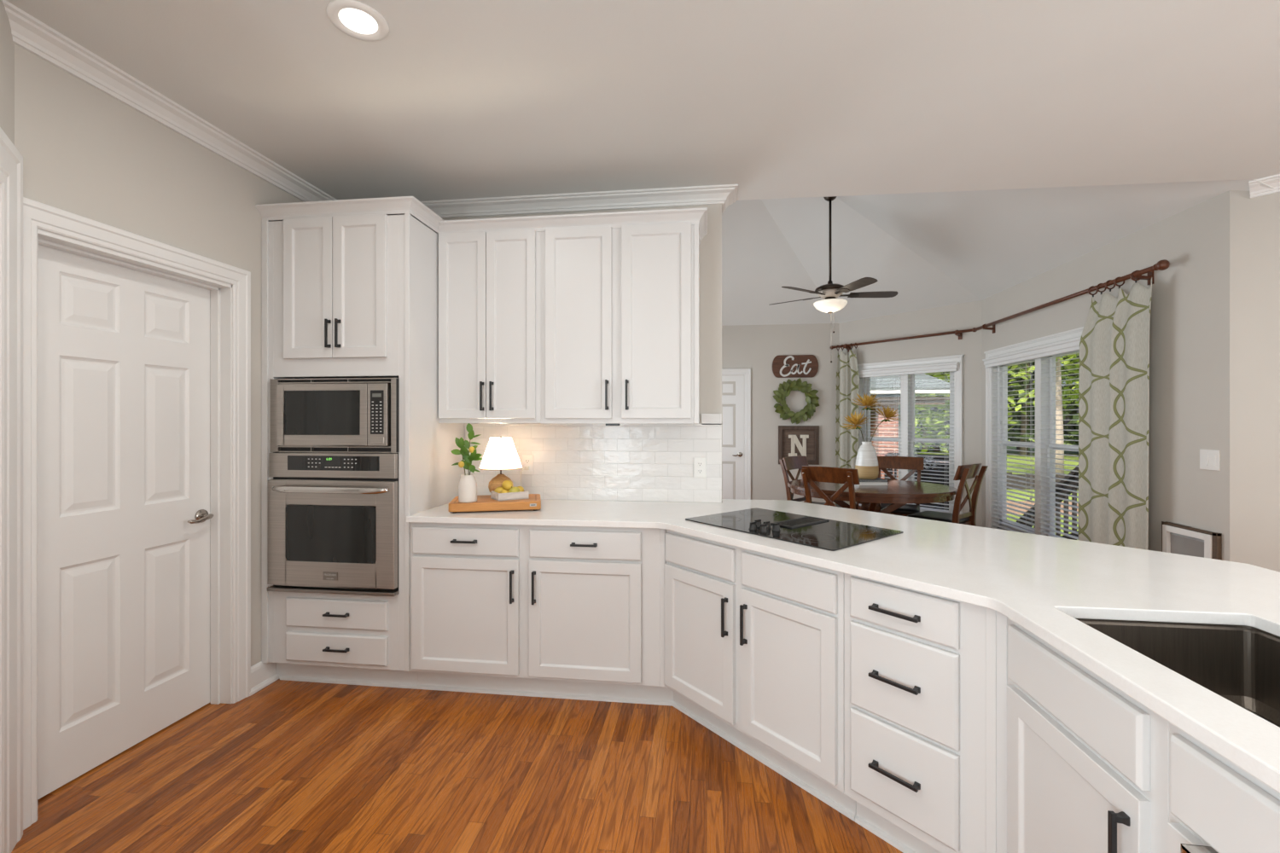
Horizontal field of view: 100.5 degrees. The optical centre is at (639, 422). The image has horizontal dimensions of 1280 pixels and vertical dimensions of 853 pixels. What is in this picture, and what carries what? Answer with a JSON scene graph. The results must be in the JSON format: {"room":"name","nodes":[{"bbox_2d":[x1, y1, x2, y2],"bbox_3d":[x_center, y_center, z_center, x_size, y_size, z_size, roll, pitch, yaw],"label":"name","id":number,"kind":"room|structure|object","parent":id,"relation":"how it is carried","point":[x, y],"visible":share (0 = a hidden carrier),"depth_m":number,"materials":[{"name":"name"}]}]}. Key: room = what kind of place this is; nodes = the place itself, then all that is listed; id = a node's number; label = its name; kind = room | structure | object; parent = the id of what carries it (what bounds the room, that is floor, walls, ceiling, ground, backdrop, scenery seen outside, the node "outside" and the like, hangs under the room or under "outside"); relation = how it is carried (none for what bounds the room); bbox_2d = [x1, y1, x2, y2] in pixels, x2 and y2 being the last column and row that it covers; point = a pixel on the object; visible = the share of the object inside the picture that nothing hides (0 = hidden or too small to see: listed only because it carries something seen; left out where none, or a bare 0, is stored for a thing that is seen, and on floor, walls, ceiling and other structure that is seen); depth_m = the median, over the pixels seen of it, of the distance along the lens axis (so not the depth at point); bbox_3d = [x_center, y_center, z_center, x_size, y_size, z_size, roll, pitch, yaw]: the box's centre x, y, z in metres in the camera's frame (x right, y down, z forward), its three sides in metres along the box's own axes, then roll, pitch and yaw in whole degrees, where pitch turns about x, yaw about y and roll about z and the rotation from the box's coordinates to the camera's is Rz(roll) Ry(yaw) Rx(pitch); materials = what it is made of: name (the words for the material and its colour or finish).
{"room":"kitchen","nodes":[
{"label":"kitchen","id":0,"kind":"room"},
{"bbox_2d":[0,0,14,145],"bbox_3d":[-1.792,0.015,1.289,0.120,2.740,1.200,0,0,-38],"label":"wall","id":1,"kind":"structure","parent":0,"point":[7,44],"depth_m":1.73,"materials":[{"name":"beige paint"}]},
{"bbox_2d":[0,127,23,852],"bbox_3d":[-1.776,0.243,1.289,0.146,2.284,1.168,0,0,-38],"label":"door frame","id":2,"kind":"structure","parent":1,"relation":"in","point":[11,160],"depth_m":1.71,"materials":[{"name":"white paint"}]},
{"bbox_2d":[14,43,303,666],"bbox_3d":[-2.062,0.015,2.688,0.120,2.740,1.777,0,0,7],"label":"wall","id":3,"kind":"structure","parent":0,"point":[85,152],"depth_m":2.22,"materials":[{"name":"beige paint"}]},
{"bbox_2d":[23,197,250,830],"bbox_3d":[-2.120,0.310,2.245,0.176,2.150,0.960,0,0,7],"label":"door","id":4,"kind":"structure","parent":3,"relation":"in","point":[136,348],"depth_m":2.23,"materials":[{"name":"white paint"}]},
{"bbox_2d":[249,661,279,696],"bbox_3d":[-1.975,1.320,2.784,0.030,0.130,0.185,0,0,7],"label":"baseboard","id":5,"kind":"structure","parent":3,"relation":"attached to","point":[262,674],"depth_m":2.78,"materials":[{"name":"white paint"}]},
{"bbox_2d":[11,679,902,852],"bbox_3d":[0.388,1.445,2.295,8.600,0.120,10.850,0,0,7],"label":"floor","id":6,"kind":"structure","parent":0,"point":[288,766],"depth_m":2.02,"materials":[{"name":"brown wood"}]},
{"bbox_2d":[255,196,464,689],"bbox_3d":[-1.520,0.129,3.034,0.870,2.512,0.673,0,0,7],"label":"tall cabinet","id":7,"kind":"object","parent":6,"relation":"on","point":[350,288],"visible":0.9,"depth_m":2.75,"materials":[{"name":"white paint"}]},
{"bbox_2d":[267,452,398,596],"bbox_3d":[-1.546,0.515,2.981,0.705,0.716,0.638,0,0,7],"label":"oven","id":8,"kind":"object","parent":7,"relation":"in","point":[333,518],"visible":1,"depth_m":2.71,"materials":[{"name":"silver metal"}]},
{"bbox_2d":[308,459,356,467],"bbox_3d":[-1.572,0.209,2.719,0.270,0.046,0.001,0,0,7],"label":"control panel","id":9,"kind":"object","parent":8,"relation":"attached to","point":[311,462],"depth_m":2.72,"materials":[{"name":"black glass"}]},
{"bbox_2d":[270,378,399,453],"bbox_3d":[-1.550,-0.035,2.949,0.704,0.381,0.483,0,0,7],"label":"microwave","id":10,"kind":"object","parent":7,"relation":"in","point":[341,415],"visible":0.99,"depth_m":2.72,"materials":[{"name":"silver metal"}]},
{"bbox_2d":[409,522,673,705],"bbox_3d":[-0.472,0.943,2.891,1.332,0.884,0.650,0,0,7],"label":"base cabinet","id":11,"kind":"object","parent":6,"relation":"on","point":[571,613],"visible":0.94,"depth_m":2.61,"materials":[{"name":"white paint"}]},
{"bbox_2d":[405,499,1279,793],"bbox_3d":[0.809,0.486,1.529,2.365,0.030,4.968,0,0,-29],"label":"countertop","id":12,"kind":"structure","parent":11,"relation":"on","point":[1042,584],"depth_m":1.63,"materials":[{"name":"white stone"}]},
{"bbox_2d":[448,494,541,513],"bbox_3d":[-0.786,0.445,2.926,0.470,0.053,0.302,0,0,-11],"label":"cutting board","id":13,"kind":"object","parent":12,"relation":"on","point":[484,503],"visible":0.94,"depth_m":2.80,"materials":[{"name":"brown wood"}]},
{"bbox_2d":[458,474,477,503],"bbox_3d":[-0.908,0.347,2.808,0.095,0.143,0.095,0,0,7],"label":"vase","id":14,"kind":"object","parent":13,"relation":"on","point":[468,484],"visible":0.99,"depth_m":2.77,"materials":[{"name":"white ceramic"}]},
{"bbox_2d":[451,437,470,475],"bbox_3d":[-0.944,0.239,2.796,0.112,0.321,0.039,0,0,7],"label":"branch","id":15,"kind":"object","parent":14,"relation":"in","point":[460,443],"visible":0.97,"depth_m":2.80,"materials":[{"name":"green plant"}]},
{"bbox_2d":[460,423,481,475],"bbox_3d":[-0.891,0.202,2.799,0.104,0.395,0.050,0,0,7],"label":"branch","id":16,"kind":"object","parent":14,"relation":"in","point":[469,428],"visible":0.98,"depth_m":2.80,"materials":[{"name":"green plant"}]},
{"bbox_2d":[463,449,482,475],"bbox_3d":[-0.872,0.269,2.785,0.098,0.260,0.042,0,0,7],"label":"branch","id":17,"kind":"object","parent":14,"relation":"in","point":[474,456],"visible":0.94,"depth_m":2.78,"materials":[{"name":"green plant"}]},
{"bbox_2d":[478,436,529,492],"bbox_3d":[-0.784,0.249,3.086,0.238,0.340,0.350,0,0,7],"label":"table lamp","id":18,"kind":"object","parent":13,"relation":"on","point":[500,454],"visible":0.77,"depth_m":2.96,"materials":[{"name":"white fabric"}]},
{"bbox_2d":[490,490,529,500],"bbox_3d":[-0.714,0.398,2.920,0.168,0.040,0.128,0,0,-33],"label":"wooden tray","id":19,"kind":"object","parent":13,"relation":"on","point":[522,495],"visible":0.9,"depth_m":2.87,"materials":[{"name":"white wood"}]},
{"bbox_2d":[494,487,504,493],"bbox_3d":[-0.765,0.380,2.914,0.058,0.054,0.058,0,0,-41],"label":"lemon","id":20,"kind":"object","parent":19,"relation":"in","point":[498,490],"visible":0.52,"depth_m":2.89,"materials":[{"name":"yellow food"}]},
{"bbox_2d":[501,480,512,490],"bbox_3d":[-0.725,0.344,2.911,0.060,0.056,0.059,0,0,-2],"label":"lemon","id":21,"kind":"object","parent":20,"relation":"on","point":[507,485],"visible":0.99,"depth_m":2.89,"materials":[{"name":"yellow food"}]},
{"bbox_2d":[500,489,508,493],"bbox_3d":[-0.732,0.388,2.876,0.049,0.046,0.050,0,0,-19],"label":"lemon","id":22,"kind":"object","parent":19,"relation":"in","point":[503,491],"visible":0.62,"depth_m":2.86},
{"bbox_2d":[508,486,519,493],"bbox_3d":[-0.685,0.378,2.905,0.059,0.055,0.060,0,0,12],"label":"lemon","id":23,"kind":"object","parent":19,"relation":"in","point":[514,489],"visible":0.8,"depth_m":2.89,"materials":[{"name":"yellow food"}]},
{"bbox_2d":[517,486,523,492],"bbox_3d":[-0.664,0.376,2.938,0.052,0.048,0.051,0,0,28],"label":"lemon","id":24,"kind":"object","parent":19,"relation":"in","point":[521,489],"visible":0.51,"depth_m":2.92,"materials":[{"name":"yellow food"}]},
{"bbox_2d":[685,507,903,551],"bbox_3d":[0.669,0.452,2.418,0.535,0.036,0.800,0,0,-38],"label":"cooktop","id":25,"kind":"object","parent":12,"relation":"in","point":[830,535],"visible":1,"depth_m":2.33,"materials":[{"name":"black glass"}]},
{"bbox_2d":[778,517,824,528],"bbox_3d":[0.743,0.463,2.469,0.290,0.004,0.098,0,0,-38],"label":"vent grille","id":26,"kind":"object","parent":25,"relation":"attached to","point":[804,521],"depth_m":2.45,"materials":[{"name":"black metal"}]},
{"bbox_2d":[1076,618,1279,727],"bbox_3d":[1.214,0.610,0.823,0.502,0.215,1.099,0,0,7],"label":"sink","id":27,"kind":"object","parent":12,"relation":"in","point":[1240,665],"visible":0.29,"depth_m":1.32,"materials":[{"name":"metal"}]},
{"bbox_2d":[664,529,855,821],"bbox_3d":[0.615,0.943,2.355,0.650,0.884,0.958,0,0,-38],"label":"base cabinet","id":28,"kind":"object","parent":6,"relation":"on","point":[754,641],"visible":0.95,"depth_m":2.08,"materials":[{"name":"white paint"}]},
{"bbox_2d":[779,455,841,507],"bbox_3d":[1.884,0.884,5.824,0.564,1.002,0.496,0,0,44],"label":"dining chair","id":29,"kind":"object","parent":6,"relation":"on","point":[788,463],"visible":0.36,"depth_m":5.88,"materials":[{"name":"brown wood"}]},
{"bbox_2d":[801,465,859,509],"bbox_3d":[1.779,0.884,4.745,0.564,1.002,0.496,0,0,-45],"label":"dining chair","id":30,"kind":"object","parent":6,"relation":"on","point":[849,477],"visible":0.34,"depth_m":4.57,"materials":[{"name":"brown wood"}]},
{"bbox_2d":[787,479,957,513],"bbox_3d":[2.276,1.002,5.309,1.550,0.754,1.320,0,0,17],"label":"dining table","id":31,"kind":"object","parent":6,"relation":"on","point":[898,493],"visible":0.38,"depth_m":4.91,"materials":[{"name":"brown wood"}]},
{"bbox_2d":[855,482,888,485],"bbox_3d":[2.297,0.610,5.397,0.310,0.031,0.251,0,0,-7],"label":"book","id":32,"kind":"object","parent":31,"relation":"on","point":[860,483],"visible":0.37,"depth_m":5.28,"materials":[{"name":"white paper"}]},
{"bbox_2d":[859,477,887,482],"bbox_3d":[2.308,0.584,5.405,0.300,0.024,0.236,0,0,1],"label":"book","id":33,"kind":"object","parent":32,"relation":"on","point":[878,480],"visible":0.44,"depth_m":5.29,"materials":[{"name":"white paper"}]},
{"bbox_2d":[855,441,878,479],"bbox_3d":[2.311,0.385,5.425,0.222,0.375,0.222,0,0,7],"label":"flower vase","id":34,"kind":"object","parent":33,"relation":"on","point":[866,464],"visible":0.99,"depth_m":5.35,"materials":[{"name":"ceramic"}]},
{"bbox_2d":[842,411,869,442],"bbox_3d":[2.172,0.193,5.394,0.276,0.625,0.292,0,0,7],"label":"flower","id":35,"kind":"object","parent":34,"relation":"in","point":[855,420],"visible":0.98,"depth_m":5.40,"materials":[{"name":"yellow plant"}]},
{"bbox_2d":[852,393,880,434],"bbox_3d":[2.307,0.099,5.415,0.288,0.812,0.302,0,0,7],"label":"flower","id":36,"kind":"object","parent":34,"relation":"in","point":[868,401],"visible":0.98,"depth_m":5.41,"materials":[{"name":"yellow plant"}]},
{"bbox_2d":[869,405,901,442],"bbox_3d":[2.500,0.158,5.376,0.292,0.694,0.278,0,0,-29],"label":"flower","id":37,"kind":"object","parent":34,"relation":"in","point":[887,413],"visible":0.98,"depth_m":5.39,"materials":[{"name":"yellow plant"}]},
{"bbox_2d":[877,456,924,516],"bbox_3d":[2.787,0.884,5.777,0.496,1.002,0.564,0,0,31],"label":"dining chair","id":38,"kind":"object","parent":6,"relation":"on","point":[915,464],"visible":0.38,"depth_m":5.89,"materials":[{"name":"brown wood"}]},
{"bbox_2d":[843,573,1006,852],"bbox_3d":[1.067,0.943,1.774,0.650,0.884,0.511,0,0,-38],"label":"base cabinet","id":39,"kind":"object","parent":6,"relation":"on","point":[925,674],"visible":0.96,"depth_m":1.58,"materials":[{"name":"white paint"}]},
{"bbox_2d":[906,463,988,526],"bbox_3d":[2.916,0.884,5.079,0.496,1.002,0.564,0,0,-39],"label":"dining chair","id":40,"kind":"object","parent":6,"relation":"on","point":[963,473],"visible":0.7,"depth_m":4.96,"materials":[{"name":"brown wood"}]},
{"bbox_2d":[1006,616,1169,852],"bbox_3d":[1.231,0.943,1.161,0.650,0.884,0.532,0,0,7],"label":"base cabinet","id":41,"kind":"object","parent":6,"relation":"on","point":[1088,762],"visible":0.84,"depth_m":1.15,"materials":[{"name":"white paint"}]},
{"bbox_2d":[1167,722,1279,852],"bbox_3d":[1.159,0.943,0.590,0.651,0.884,0.623,0,0,7],"label":"base cabinet","id":42,"kind":"object","parent":6,"relation":"on","point":[1216,805],"visible":0.88,"depth_m":0.83,"materials":[{"name":"white paint"}]},
{"bbox_2d":[442,203,721,423],"bbox_3d":[-0.706,0.015,3.343,2.410,2.740,0.140,0,0,7],"label":"wall","id":43,"kind":"structure","parent":0,"point":[711,244],"depth_m":3.13,"materials":[{"name":"beige paint"}]},
{"bbox_2d":[2,0,738,218],"bbox_3d":[-0.770,-1.317,2.475,2.498,0.075,1.880,0,0,7],"label":"trim","id":44,"kind":"structure","parent":43,"relation":"attached to","point":[28,32],"depth_m":2.65,"materials":[{"name":"white paint"}]},
{"bbox_2d":[438,215,541,423],"bbox_3d":[-0.821,-0.555,3.095,0.592,1.120,0.378,0,0,7],"label":"upper cabinet","id":45,"kind":"object","parent":43,"relation":"attached to","point":[490,269],"visible":0.97,"depth_m":2.94,"materials":[{"name":"white paint"}]},
{"bbox_2d":[464,413,721,502],"bbox_3d":[-0.306,0.210,3.216,1.582,0.522,0.011,0,0,7],"label":"backsplash","id":46,"kind":"structure","parent":43,"relation":"attached to","point":[637,462],"depth_m":3.19,"materials":[{"name":"white tile"}]},
{"bbox_2d":[522,454,533,474],"bbox_3d":[-0.687,0.259,3.253,0.072,0.118,0.008,0,0,7],"label":"duplex outlet","id":47,"kind":"object","parent":46,"relation":"attached to","point":[527,460],"visible":1,"depth_m":3.25,"materials":[{"name":"white plastic"}]},
{"bbox_2d":[524,459,529,463],"bbox_3d":[-0.687,0.238,3.251,0.033,0.028,0.003,0,0,7],"label":"receptacle","id":48,"kind":"object","parent":47,"relation":"attached to","point":[526,461],"depth_m":3.25,"materials":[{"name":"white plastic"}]},
{"bbox_2d":[693,457,706,477],"bbox_3d":[0.352,0.266,3.123,0.072,0.118,0.008,0,0,7],"label":"duplex outlet","id":49,"kind":"object","parent":46,"relation":"attached to","point":[700,463],"visible":1,"depth_m":3.12,"materials":[{"name":"white plastic"}]},
{"bbox_2d":[697,461,703,466],"bbox_3d":[0.352,0.245,3.121,0.033,0.028,0.003,0,0,7],"label":"receptacle","id":50,"kind":"object","parent":49,"relation":"attached to","point":[699,463],"depth_m":3.12,"materials":[{"name":"white plastic"}]},
{"bbox_2d":[697,469,703,473],"bbox_3d":[0.352,0.287,3.121,0.033,0.028,0.003,0,0,7],"label":"receptacle","id":51,"kind":"object","parent":49,"relation":"attached to","point":[699,471],"depth_m":3.12,"materials":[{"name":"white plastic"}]},
{"bbox_2d":[538,207,707,424],"bbox_3d":[-0.077,-0.554,3.002,0.906,1.122,0.378,0,0,7],"label":"upper cabinet","id":52,"kind":"object","parent":43,"relation":"attached to","point":[620,290],"visible":1,"depth_m":2.85,"materials":[{"name":"white paint"}]},
{"bbox_2d":[605,424,620,425],"bbox_3d":[-0.148,0.013,2.908,0.075,0.012,0.035,0,0,7],"label":"switch","id":53,"kind":"object","parent":52,"relation":"attached to","point":[606,424],"visible":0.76,"depth_m":2.89,"materials":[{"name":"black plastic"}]},
{"bbox_2d":[5,0,1279,201],"bbox_3d":[0.118,-1.455,0.136,8.600,0.200,6.500,0,0,7],"label":"ceiling","id":54,"kind":"structure","parent":0,"point":[460,99],"depth_m":2.14,"materials":[{"name":"paint"}]},
{"bbox_2d":[325,0,389,41],"bbox_3d":[-0.950,-1.351,1.797,0.188,0.008,0.188,0,0,7],"label":"recessed light","id":55,"kind":"object","parent":54,"relation":"in","point":[357,20],"visible":1,"depth_m":1.79,"materials":[{"name":"white plastic"}]},
{"bbox_2d":[721,323,839,503],"bbox_3d":[1.190,0.000,7.541,3.190,2.770,0.140,0,0,7],"label":"wall","id":56,"kind":"structure","parent":0,"point":[754,347],"depth_m":7.39,"materials":[{"name":"beige paint"}]},
{"bbox_2d":[721,368,750,500],"bbox_3d":[1.075,0.319,7.467,0.946,2.133,0.097,0,0,7],"label":"door","id":57,"kind":"structure","parent":56,"relation":"in","point":[741,454],"depth_m":7.45,"materials":[{"name":"white paint"}]},
{"bbox_2d":[772,354,818,378],"bbox_3d":[2.136,-0.770,7.336,0.620,0.310,0.030,0,0,7],"label":"eat sign","id":58,"kind":"object","parent":56,"relation":"attached to","point":[785,366],"visible":1,"depth_m":7.33,"materials":[{"name":"brown wood"}]},
{"bbox_2d":[773,378,819,424],"bbox_3d":[2.139,-0.288,7.297,0.631,0.638,0.091,0,0,7],"label":"wreath","id":59,"kind":"object","parent":56,"relation":"attached to","point":[784,389],"visible":1,"depth_m":7.29,"materials":[{"name":"green plant"}]},
{"bbox_2d":[778,425,819,465],"bbox_3d":[2.180,0.315,7.320,0.542,0.530,0.050,0,0,7],"label":"letter sign","id":60,"kind":"object","parent":56,"relation":"attached to","point":[793,440],"visible":0.91,"depth_m":7.32,"materials":[{"name":"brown wood"}]},
{"bbox_2d":[839,300,982,527],"bbox_3d":[3.313,0.000,6.635,0.140,2.770,1.740,0,0,-38],"label":"wall","id":61,"kind":"structure","parent":0,"point":[964,316],"depth_m":6.21,"materials":[{"name":"beige paint"}]},
{"bbox_2d":[857,354,964,514],"bbox_3d":[3.304,0.249,6.614,0.180,2.032,1.390,0,0,-38],"label":"window","id":62,"kind":"structure","parent":61,"relation":"in","point":[907,407],"depth_m":6.55,"materials":[{"name":"white paint"}]},
{"bbox_2d":[858,362,959,512],"bbox_3d":[3.251,0.228,6.573,0.112,1.814,1.276,0,0,-38],"label":"window blind","id":63,"kind":"object","parent":62,"relation":"attached to","point":[951,367],"visible":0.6,"depth_m":6.40,"materials":[{"name":"white plastic"}]},
{"bbox_2d":[829,259,1169,352],"bbox_3d":[3.388,-1.000,5.432,0.846,0.109,3.944,0,0,-11],"label":"pole","id":64,"kind":"object","parent":61,"relation":"attached to","point":[1163,264],"visible":1,"depth_m":4.45,"materials":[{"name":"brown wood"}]},
{"bbox_2d":[835,349,859,505],"bbox_3d":[2.760,0.198,7.075,0.060,2.315,0.342,0,0,-38],"label":"curtain","id":65,"kind":"object","parent":64,"relation":"hanging from","point":[847,374],"visible":0.7,"depth_m":7.11,"materials":[{"name":"fabric"}]},
{"bbox_2d":[1078,277,1151,550],"bbox_3d":[3.439,0.198,3.868,0.044,2.315,0.704,0,0,7],"label":"curtain","id":66,"kind":"object","parent":64,"relation":"hanging from","point":[1114,381],"visible":0.81,"depth_m":3.85,"materials":[{"name":"fabric"}]},
{"bbox_2d":[721,179,1273,325],"bbox_3d":[1.647,-2.114,5.317,4.650,1.816,4.400,0,0,7],"label":"ceiling","id":67,"kind":"structure","parent":0,"point":[934,249],"depth_m":5.58,"materials":[{"name":"paint"}]},
{"bbox_2d":[768,196,898,362],"bbox_3d":[1.976,-1.472,5.406,1.228,1.745,1.266,0,0,7],"label":"ceiling fan","id":68,"kind":"object","parent":67,"relation":"hanging from","point":[829,292],"visible":0.96,"depth_m":5.32,"materials":[{"name":"brown metal"}]},
{"bbox_2d":[982,190,1229,561],"bbox_3d":[3.686,0.000,4.497,0.140,2.770,2.820,0,0,7],"label":"wall","id":69,"kind":"structure","parent":0,"point":[1189,321],"depth_m":3.48,"materials":[{"name":"beige paint"}]},
{"bbox_2d":[983,326,1083,536],"bbox_3d":[3.718,0.249,4.914,0.180,2.032,1.785,0,0,7],"label":"window","id":70,"kind":"structure","parent":69,"relation":"in","point":[1073,334],"depth_m":4.98,"materials":[{"name":"white paint"}]},
{"bbox_2d":[982,337,1080,540],"bbox_3d":[3.652,0.228,4.923,0.112,1.814,1.670,0,0,7],"label":"window blind","id":71,"kind":"object","parent":70,"relation":"attached to","point":[1073,345],"visible":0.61,"depth_m":4.96,"materials":[{"name":"white plastic"}]},
{"bbox_2d":[1161,521,1221,560],"bbox_3d":[3.455,0.873,3.350,0.034,0.430,0.389,0,0,7],"label":"pet door","id":72,"kind":"structure","parent":69,"relation":"in","point":[1179,539],"depth_m":3.34,"materials":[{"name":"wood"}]},
{"bbox_2d":[1199,449,1220,471],"bbox_3d":[3.452,0.228,3.229,0.010,0.122,0.125,0,0,7],"label":"light switch","id":73,"kind":"object","parent":69,"relation":"attached to","point":[1209,459],"visible":1,"depth_m":3.22,"materials":[{"name":"white plastic"}]},
{"bbox_2d":[1229,190,1279,572],"bbox_3d":[4.025,0.015,2.471,0.140,2.740,1.720,0,0,-38],"label":"wall","id":74,"kind":"structure","parent":0,"point":[1254,223],"depth_m":3.03,"materials":[{"name":"beige paint"}]},
{"bbox_2d":[1248,174,1279,198],"bbox_3d":[3.933,-1.317,2.405,0.088,0.075,1.556,0,0,-38],"label":"trim","id":75,"kind":"structure","parent":74,"relation":"attached to","point":[1255,189],"depth_m":2.98,"materials":[{"name":"white paint"}]},
{"label":"outside","id":76,"kind":"structure","parent":0,"visible":0},
{"bbox_2d":[913,436,1078,540],"bbox_3d":[34.730,2.135,35.970,120.000,0.300,100.000,0,0,7],"label":"ground","id":77,"kind":"structure","parent":76,"point":[916,450],"depth_m":25.02,"materials":[{"name":"green plant"}]},
{"bbox_2d":[870,373,949,480],"bbox_3d":[3.343,0.005,11.424,5.000,3.960,3.700,0,0,7],"label":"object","id":78,"kind":"object","parent":77,"relation":"on","point":[887,429],"visible":0.09,"depth_m":9.70,"materials":[{"name":"red brick"}]},
{"bbox_2d":[914,364,1035,453],"bbox_3d":[9.493,-0.616,16.262,3.977,5.318,4.114,0,0,7],"label":"tree","id":79,"kind":"object","parent":77,"relation":"on","point":[925,419],"visible":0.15,"depth_m":15.99,"materials":[{"name":"green plant"}]},
{"bbox_2d":[913,352,1079,455],"bbox_3d":[24.254,-5.868,33.852,52.044,15.994,15.653,0,0,22],"label":"woodland","id":80,"kind":"object","parent":77,"relation":"on","point":[1026,407],"visible":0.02,"depth_m":31.44,"materials":[{"name":"green plant"}]},
{"bbox_2d":[1006,500,1078,515],"bbox_3d":[23.988,1.979,10.506,35.000,0.012,2.000,0,0,7],"label":"path","id":81,"kind":"structure","parent":77,"relation":"on","point":[1008,502],"depth_m":12.37,"materials":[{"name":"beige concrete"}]},
{"bbox_2d":[1006,472,1078,490],"bbox_3d":[12.345,1.735,15.715,3.400,0.500,0.350,0,0,7],"label":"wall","id":82,"kind":"structure","parent":77,"relation":"on","point":[1021,475],"depth_m":15.71,"materials":[{"name":"stone"}]},
{"bbox_2d":[1015,465,1078,540],"bbox_3d":[5.533,1.213,7.179,0.140,1.557,1.680,0,0,7],"label":"stair rail","id":83,"kind":"object","parent":77,"relation":"on","point":[1076,468],"visible":0.11,"depth_m":6.85,"materials":[{"name":"brown wood"}]},
{"bbox_2d":[1021,353,1079,475],"bbox_3d":[13.863,-1.812,17.836,4.310,7.709,3.860,0,0,7],"label":"tree","id":84,"kind":"object","parent":77,"relation":"on","point":[1061,404],"visible":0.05,"depth_m":17.72,"materials":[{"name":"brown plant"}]},
{"bbox_2d":[1071,381,1078,422],"bbox_3d":[23.677,-2.571,24.230,5.085,9.229,5.587,0,0,-21],"label":"tree","id":85,"kind":"object","parent":77,"relation":"on","point":[1077,382],"visible":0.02,"depth_m":25.86,"materials":[{"name":"green plant"}]},
{"bbox_3d":[4.901,1.710,5.948,4.150,0.550,5.820,0,0,7],"label":"deck","id":86,"kind":"object","parent":77,"relation":"on","visible":0},
{"bbox_2d":[884,452,899,479],"bbox_3d":[4.594,0.970,8.415,1.396,0.929,0.140,0,0,42],"label":"rail","id":87,"kind":"object","parent":86,"relation":"on","point":[895,454],"visible":0.06,"depth_m":8.78,"materials":[{"name":"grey wood"}]},
{"bbox_2d":[913,453,948,510],"bbox_3d":[4.418,0.960,7.908,0.900,0.950,0.561,0,0,42],"label":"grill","id":88,"kind":"object","parent":86,"relation":"on","point":[930,457],"visible":0.06,"depth_m":7.75,"materials":[{"name":"black metal"}]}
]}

